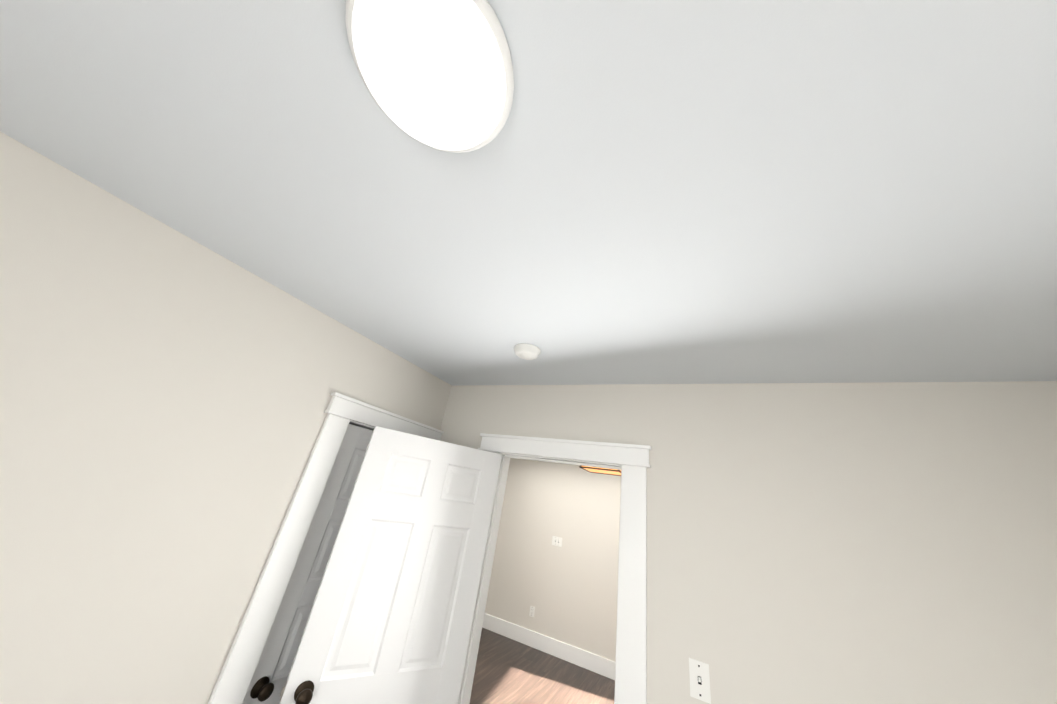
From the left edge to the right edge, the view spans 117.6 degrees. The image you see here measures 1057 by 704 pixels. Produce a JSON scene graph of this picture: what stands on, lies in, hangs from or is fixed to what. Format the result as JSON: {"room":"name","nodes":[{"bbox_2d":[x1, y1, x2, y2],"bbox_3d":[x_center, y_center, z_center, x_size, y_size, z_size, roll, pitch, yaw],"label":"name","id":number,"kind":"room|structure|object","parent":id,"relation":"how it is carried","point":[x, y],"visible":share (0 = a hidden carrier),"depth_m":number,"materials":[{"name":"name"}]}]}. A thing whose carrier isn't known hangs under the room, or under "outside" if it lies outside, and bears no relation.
{"room":"empty bedroom","nodes":[
{"label":"empty bedroom","id":0,"kind":"room"},
{"bbox_2d":[0,131,451,703],"bbox_3d":[-1.572,0.628,0.602,0.140,2.470,3.755,-3,-27,26],"label":"wall","id":1,"kind":"structure","parent":0,"point":[166,391],"depth_m":1.05,"materials":[{"name":"white paint"}]},
{"bbox_2d":[243,424,372,703],"bbox_3d":[-1.019,1.407,1.561,0.178,1.990,0.622,-3,-27,26],"label":"closet door","id":2,"kind":"structure","parent":1,"relation":"in","point":[273,668],"depth_m":1.51,"materials":[{"name":"painted wood"},{"name":"bronze"}]},
{"bbox_2d":[208,392,443,703],"bbox_3d":[-1.024,1.351,1.573,0.178,2.120,0.876,-3,-27,26],"label":"trim","id":3,"kind":"structure","parent":1,"relation":"attached to","point":[246,649],"depth_m":1.42,"materials":[{"name":"white wood"}]},
{"bbox_2d":[0,0,1056,385],"bbox_3d":[-1.756,-0.025,2.408,8.370,0.120,8.090,-3,-27,26],"label":"ceiling","id":4,"kind":"structure","parent":0,"point":[748,192],"depth_m":0.75,"materials":[{"name":"white paint"}]},
{"bbox_2d":[345,0,513,152],"bbox_3d":[-0.176,-0.482,0.570,0.296,0.077,0.296,-3,-27,26],"label":"ceiling lamp","id":5,"kind":"object","parent":4,"relation":"attached to","point":[437,74],"visible":1,"depth_m":0.54,"materials":[{"name":"white glass"}]},
{"bbox_2d":[514,343,540,359],"bbox_3d":[-0.009,0.007,1.634,0.140,0.043,0.140,-3,-27,26],"label":"smoke detector","id":6,"kind":"object","parent":4,"relation":"attached to","point":[525,351],"visible":1,"depth_m":1.60,"materials":[{"name":"white plastic"}]},
{"bbox_2d":[469,628,614,703],"bbox_3d":[-2.144,2.310,1.357,8.370,0.120,8.090,-3,-27,26],"label":"floor","id":7,"kind":"structure","parent":0,"point":[509,671],"depth_m":3.53,"materials":[{"name":"brown wood"}]},
{"bbox_2d":[485,458,620,661],"bbox_3d":[1.005,2.775,4.419,5.520,2.470,0.140,-3,-27,26],"label":"wall","id":8,"kind":"structure","parent":0,"point":[568,590],"depth_m":4.59,"materials":[{"name":"white paint"}]},
{"bbox_2d":[529,606,534,616],"bbox_3d":[0.049,3.574,4.404,0.070,0.115,0.008,-3,-27,26],"label":"outlet","id":9,"kind":"object","parent":8,"relation":"attached to","point":[532,611],"visible":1,"depth_m":4.40,"materials":[{"name":"white plastic"}]},
{"bbox_2d":[482,613,615,679],"bbox_3d":[0.800,3.781,3.889,5.240,0.165,0.016,-3,-27,26],"label":"baseboard","id":10,"kind":"structure","parent":8,"relation":"attached to","point":[598,664],"depth_m":4.12,"materials":[{"name":"white wood"}]},
{"bbox_2d":[552,536,561,546],"bbox_3d":[0.413,2.752,4.647,0.152,0.115,0.017,-3,-27,26],"label":"light switch","id":11,"kind":"object","parent":8,"relation":"attached to","point":[556,541],"visible":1,"depth_m":4.65,"materials":[{"name":"white plastic"}]},
{"bbox_2d":[579,466,620,475],"bbox_3d":[0.774,1.000,3.152,1.264,0.366,1.231,-3,-27,26],"label":"ceiling light","id":12,"kind":"object","parent":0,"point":[616,472],"visible":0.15,"depth_m":3.00,"materials":[{"name":"metal"}]},
{"bbox_2d":[440,381,1056,703],"bbox_3d":[0.613,1.322,1.336,3.040,2.470,0.140,-3,-27,26],"label":"wall","id":13,"kind":"structure","parent":0,"point":[859,543],"depth_m":1.25,"materials":[{"name":"white paint"}]},
{"bbox_2d":[279,426,501,703],"bbox_3d":[-0.636,1.415,1.436,0.776,1.990,0.180,23,-27,-27],"label":"door","id":14,"kind":"structure","parent":13,"relation":"in","point":[390,619],"depth_m":1.54,"materials":[{"name":"white wood"}]},
{"bbox_2d":[458,433,650,703],"bbox_3d":[0.042,1.511,1.536,1.058,2.120,0.216,-3,-27,26],"label":"door frame","id":15,"kind":"structure","parent":13,"relation":"attached to","point":[631,462],"depth_m":1.62,"materials":[{"name":"white wood"}]},
{"bbox_2d":[689,658,710,703],"bbox_3d":[0.662,1.272,1.238,0.070,0.115,0.017,-3,-27,26],"label":"light switch","id":16,"kind":"object","parent":13,"relation":"attached to","point":[699,680],"visible":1,"depth_m":1.24,"materials":[{"name":"white plastic"}]}
]}

